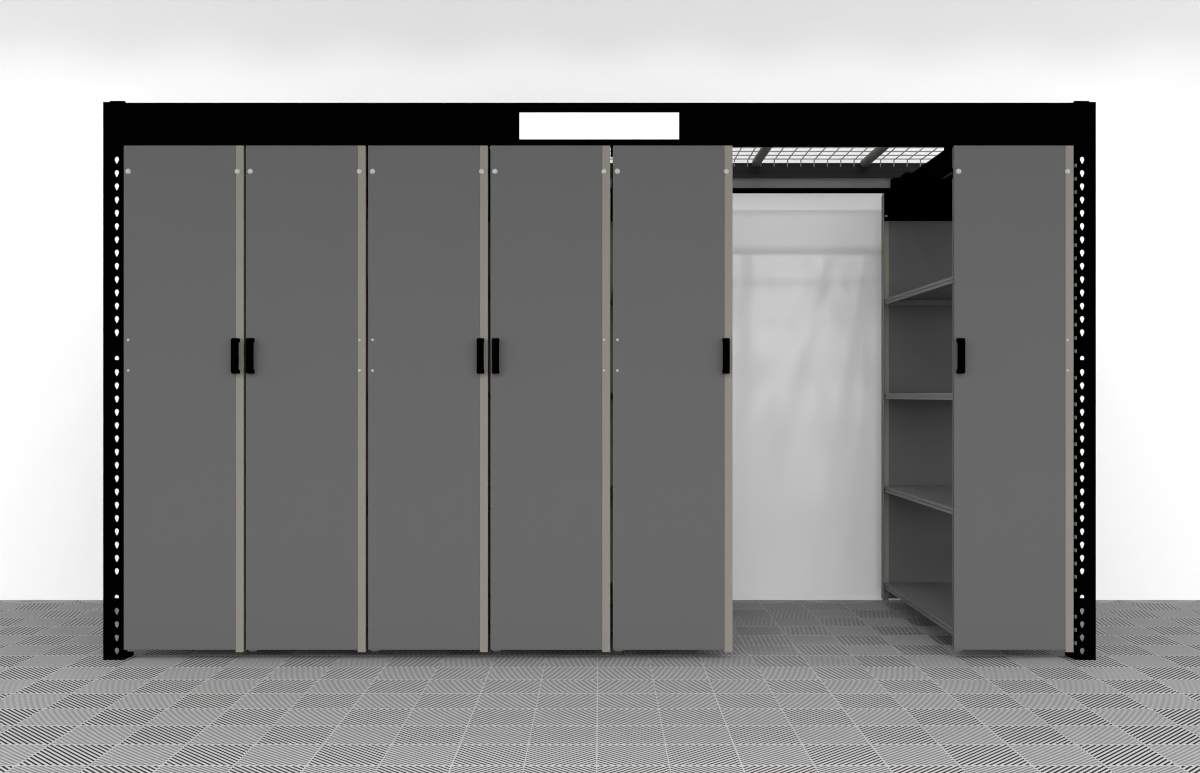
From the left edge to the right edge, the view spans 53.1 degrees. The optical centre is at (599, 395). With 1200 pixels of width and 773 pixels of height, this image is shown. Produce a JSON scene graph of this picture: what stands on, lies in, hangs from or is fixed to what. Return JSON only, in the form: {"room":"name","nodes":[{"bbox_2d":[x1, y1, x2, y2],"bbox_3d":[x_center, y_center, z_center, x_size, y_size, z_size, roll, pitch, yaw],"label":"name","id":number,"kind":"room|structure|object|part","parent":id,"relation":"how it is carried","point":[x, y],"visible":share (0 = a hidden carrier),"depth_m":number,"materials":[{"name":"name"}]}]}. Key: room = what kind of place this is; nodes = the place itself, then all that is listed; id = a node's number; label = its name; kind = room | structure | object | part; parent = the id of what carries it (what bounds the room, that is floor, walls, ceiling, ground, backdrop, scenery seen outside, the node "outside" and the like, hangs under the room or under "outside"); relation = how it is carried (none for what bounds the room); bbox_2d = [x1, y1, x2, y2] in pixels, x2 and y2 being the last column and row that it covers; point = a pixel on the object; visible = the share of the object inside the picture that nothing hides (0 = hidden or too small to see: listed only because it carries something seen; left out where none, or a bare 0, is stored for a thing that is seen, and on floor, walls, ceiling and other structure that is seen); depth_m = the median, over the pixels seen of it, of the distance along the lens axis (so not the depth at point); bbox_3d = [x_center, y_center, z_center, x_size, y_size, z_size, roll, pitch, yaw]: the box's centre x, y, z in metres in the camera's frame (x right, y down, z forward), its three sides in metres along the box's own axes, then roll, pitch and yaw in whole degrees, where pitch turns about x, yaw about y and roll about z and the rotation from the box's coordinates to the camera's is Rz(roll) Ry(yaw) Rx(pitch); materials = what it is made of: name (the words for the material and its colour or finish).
{"room":"garage","nodes":[
{"label":"garage","id":0,"kind":"room"},
{"bbox_2d":[0,0,1199,599],"bbox_3d":[0.000,-1.057,6.048,14.000,4.250,0.120,0,0,0],"label":"wall","id":1,"kind":"structure","parent":0,"point":[807,266],"depth_m":5.99,"materials":[{"name":"white paint"}]},
{"bbox_2d":[0,600,1199,772],"bbox_3d":[0.000,1.043,2.308,14.000,0.051,7.361,0,0,0],"label":"floor","id":2,"kind":"structure","parent":0,"point":[804,686],"depth_m":3.95,"materials":[{"name":"grey plastic"}]},
{"bbox_2d":[103,101,1095,659],"bbox_3d":[0.000,-0.059,5.216,3.828,2.154,1.202,0,0,0],"label":"frame","id":3,"kind":"object","parent":2,"relation":"on","point":[124,124],"visible":0.58,"depth_m":4.62,"materials":[{"name":"black metal"}]},
{"bbox_3d":[-1.872,1.007,4.672,0.084,0.022,0.090,0,0,0],"label":"foot plate","id":4,"kind":"part","parent":3,"relation":"part of","materials":[{"name":"black metal"}]},
{"bbox_2d":[124,146,245,651],"bbox_3d":[-1.606,-0.040,5.201,0.468,2.055,1.222,0,0,0],"label":"storage unit","id":5,"kind":"object","parent":3,"relation":"attached to","point":[185,206],"visible":0.77,"depth_m":4.62,"materials":[{"name":"grey metal"}]},
{"bbox_3d":[-1.398,-0.154,4.607,0.026,0.136,0.034,0,0,0],"label":"handle","id":6,"kind":"part","parent":5,"relation":"part of","materials":[{"name":"black plastic"}]},
{"bbox_3d":[-1.387,0.011,4.639,0.031,1.952,0.031,0,0,0],"label":"corner post","id":7,"kind":"part","parent":5,"relation":"part of","materials":[{"name":"grey metal"}]},
{"bbox_2d":[246,146,367,651],"bbox_3d":[-1.136,-0.040,5.201,0.468,2.055,1.222,0,0,0],"label":"storage unit","id":8,"kind":"object","parent":3,"relation":"hanging from","point":[307,206],"visible":0.64,"depth_m":4.62,"materials":[{"name":"grey metal"}]},
{"bbox_3d":[-1.341,-0.154,4.606,0.026,0.136,0.032,0,0,0],"label":"handle","id":9,"kind":"part","parent":8,"relation":"part of","materials":[{"name":"black plastic"}]},
{"bbox_3d":[-0.917,0.011,4.639,0.031,1.952,0.031,0,0,0],"label":"corner post","id":10,"kind":"part","parent":8,"relation":"part of","materials":[{"name":"grey metal"}]},
{"bbox_3d":[-1.100,-0.916,5.218,0.337,0.008,1.092,0,0,0],"label":"plate","id":11,"kind":"part","parent":8,"relation":"part of","materials":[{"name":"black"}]},
{"bbox_2d":[367,582,367,633],"bbox_3d":[-1.131,0.913,5.225,0.452,0.027,1.133,0,0,0],"label":"shelf","id":12,"kind":"object","parent":8,"relation":"attached to","point":[367,582],"depth_m":5.09,"materials":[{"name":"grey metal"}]},
{"bbox_3d":[-1.147,0.006,5.804,0.430,1.943,0.016,0,0,0],"label":"panel","id":13,"kind":"part","parent":8,"relation":"part of","materials":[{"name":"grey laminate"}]},
{"bbox_2d":[368,146,489,651],"bbox_3d":[-0.665,-0.040,5.201,0.468,2.055,1.222,0,0,0],"label":"storage unit","id":14,"kind":"object","parent":3,"relation":"hanging from","point":[429,206],"visible":0.76,"depth_m":4.62,"materials":[{"name":"grey metal"}]},
{"bbox_3d":[-0.457,-0.154,4.607,0.026,0.136,0.034,0,0,0],"label":"handle","id":15,"kind":"part","parent":14,"relation":"part of","materials":[{"name":"black plastic"}]},
{"bbox_3d":[-0.446,0.011,4.639,0.031,1.952,0.031,0,0,0],"label":"corner post","id":16,"kind":"part","parent":14,"relation":"part of","materials":[{"name":"grey metal"}]},
{"bbox_3d":[-0.661,-0.932,5.232,0.453,0.090,1.120,0,0,0],"label":"rail","id":17,"kind":"part","parent":14,"relation":"part of","materials":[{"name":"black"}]},
{"bbox_2d":[489,582,489,630],"bbox_3d":[-0.660,0.913,5.225,0.452,0.027,1.133,0,0,0],"label":"shelf","id":18,"kind":"object","parent":14,"relation":"attached to","point":[489,582],"depth_m":5.13,"materials":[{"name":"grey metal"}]},
{"bbox_3d":[-0.676,0.006,5.804,0.430,1.943,0.016,0,0,0],"label":"panel","id":19,"kind":"part","parent":14,"relation":"part of","materials":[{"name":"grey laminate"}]},
{"bbox_2d":[490,146,609,651],"bbox_3d":[-0.193,-0.040,5.201,0.468,2.055,1.222,0,0,0],"label":"storage unit","id":20,"kind":"object","parent":3,"relation":"hanging from","point":[550,205],"visible":0.85,"depth_m":4.62,"materials":[{"name":"grey metal"}]},
{"bbox_3d":[-0.399,-0.154,4.606,0.026,0.136,0.032,0,0,0],"label":"handle","id":21,"kind":"part","parent":20,"relation":"part of","materials":[{"name":"black plastic"}]},
{"bbox_3d":[0.026,0.011,4.639,0.031,1.952,0.031,0,0,0],"label":"corner post","id":22,"kind":"part","parent":20,"relation":"part of","materials":[{"name":"grey metal"}]},
{"bbox_2d":[519,113,678,138],"bbox_3d":[-0.001,-1.038,4.614,0.614,0.103,0.004,0,0,0],"label":"sign board","id":23,"kind":"object","parent":3,"relation":"attached to","point":[531,125],"visible":1,"depth_m":4.61,"materials":[{"name":"white plastic"}]},
{"bbox_2d":[610,146,732,651],"bbox_3d":[0.278,-0.040,5.201,0.468,2.055,1.222,0,0,0],"label":"storage unit","id":24,"kind":"object","parent":3,"relation":"hanging from","point":[671,207],"visible":0.84,"depth_m":4.62,"materials":[{"name":"grey metal"}]},
{"bbox_3d":[0.067,0.006,5.780,0.031,1.961,0.031,0,0,0],"label":"corner post","id":25,"kind":"part","parent":24,"relation":"part of","materials":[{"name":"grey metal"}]},
{"bbox_3d":[0.282,-0.932,5.232,0.453,0.090,1.120,0,0,0],"label":"rail","id":26,"kind":"part","parent":24,"relation":"part of","materials":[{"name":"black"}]},
{"bbox_2d":[611,582,612,605],"bbox_3d":[0.283,0.913,5.225,0.452,0.027,1.133,0,0,0],"label":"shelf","id":27,"kind":"object","parent":24,"relation":"attached to","point":[611,582],"depth_m":5.61,"materials":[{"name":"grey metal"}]},
{"bbox_3d":[0.486,-0.154,4.607,0.026,0.136,0.034,0,0,0],"label":"handle","id":28,"kind":"part","parent":24,"relation":"part of","materials":[{"name":"black plastic"}]},
{"bbox_3d":[0.497,0.011,4.639,0.031,1.952,0.031,0,0,0],"label":"corner post","id":29,"kind":"part","parent":24,"relation":"part of","materials":[{"name":"grey metal"}]},
{"bbox_2d":[489,147,943,166],"bbox_3d":[-0.034,-1.118,5.220,3.667,0.038,1.086,0,0,0],"label":"deck","id":30,"kind":"object","parent":3,"relation":"on","point":[762,153],"visible":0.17,"depth_m":5.62,"materials":[{"name":"silver metal"}]},
{"bbox_2d":[881,146,1073,651],"bbox_3d":[1.592,-0.040,5.201,0.468,2.055,1.222,0,0,0],"label":"storage unit","id":31,"kind":"object","parent":3,"relation":"attached to","point":[977,265],"visible":0.87,"depth_m":4.62,"materials":[{"name":"grey metal"}]},
{"bbox_3d":[1.381,0.006,5.780,0.031,1.961,0.031,0,0,0],"label":"corner post","id":32,"kind":"part","parent":31,"relation":"part of","materials":[{"name":"grey metal"}]},
{"bbox_3d":[1.581,0.006,5.804,0.430,1.943,0.016,0,0,0],"label":"panel","id":33,"kind":"part","parent":31,"relation":"part of","materials":[{"name":"grey metal"}]},
{"bbox_3d":[1.596,-0.932,5.232,0.453,0.090,1.120,0,0,0],"label":"rail","id":34,"kind":"part","parent":31,"relation":"part of","materials":[{"name":"black metal"}]},
{"bbox_2d":[884,276,952,304],"bbox_3d":[1.597,-0.453,5.225,0.452,0.027,1.133,0,0,0],"label":"shelf","id":35,"kind":"object","parent":31,"relation":"attached to","point":[939,292],"depth_m":5.52,"materials":[{"name":"grey metal"}]},
{"bbox_2d":[884,393,952,399],"bbox_3d":[1.597,0.002,5.225,0.452,0.027,1.133,0,0,0],"label":"shelf","id":36,"kind":"object","parent":31,"relation":"attached to","point":[887,396],"depth_m":5.16,"materials":[{"name":"grey metal"}]},
{"bbox_2d":[884,486,952,514],"bbox_3d":[1.597,0.448,5.225,0.452,0.027,1.133,0,0,0],"label":"shelf","id":37,"kind":"object","parent":31,"relation":"attached to","point":[936,497],"depth_m":5.34,"materials":[{"name":"grey metal"}]},
{"bbox_2d":[884,582,952,634],"bbox_3d":[1.597,0.913,5.225,0.452,0.027,1.133,0,0,0],"label":"shelf","id":38,"kind":"object","parent":31,"relation":"attached to","point":[933,600],"depth_m":5.36,"materials":[{"name":"grey metal"}]},
{"bbox_3d":[1.628,-0.916,5.218,0.337,0.008,1.092,0,0,0],"label":"plate","id":39,"kind":"part","parent":31,"relation":"part of","materials":[{"name":"black metal"}]},
{"bbox_3d":[1.389,0.011,4.654,0.031,1.952,0.031,0,0,0],"label":"corner post","id":40,"kind":"part","parent":31,"relation":"part of","materials":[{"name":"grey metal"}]},
{"bbox_3d":[1.387,-0.154,4.606,0.026,0.136,0.032,0,0,0],"label":"handle","id":41,"kind":"part","parent":31,"relation":"part of","materials":[{"name":"black plastic"}]},
{"bbox_3d":[1.581,0.006,4.630,0.430,1.943,0.016,0,0,0],"label":"panel","id":42,"kind":"part","parent":31,"relation":"part of","materials":[{"name":"grey metal"}]},
{"bbox_3d":[1.811,0.011,4.639,0.031,1.952,0.031,0,0,0],"label":"corner post","id":43,"kind":"part","parent":31,"relation":"part of","materials":[{"name":"grey metal"}]},
{"bbox_3d":[1.872,1.007,4.672,0.084,0.022,0.090,0,0,0],"label":"foot plate","id":44,"kind":"part","parent":3,"relation":"part of","materials":[{"name":"black metal"}]}
]}

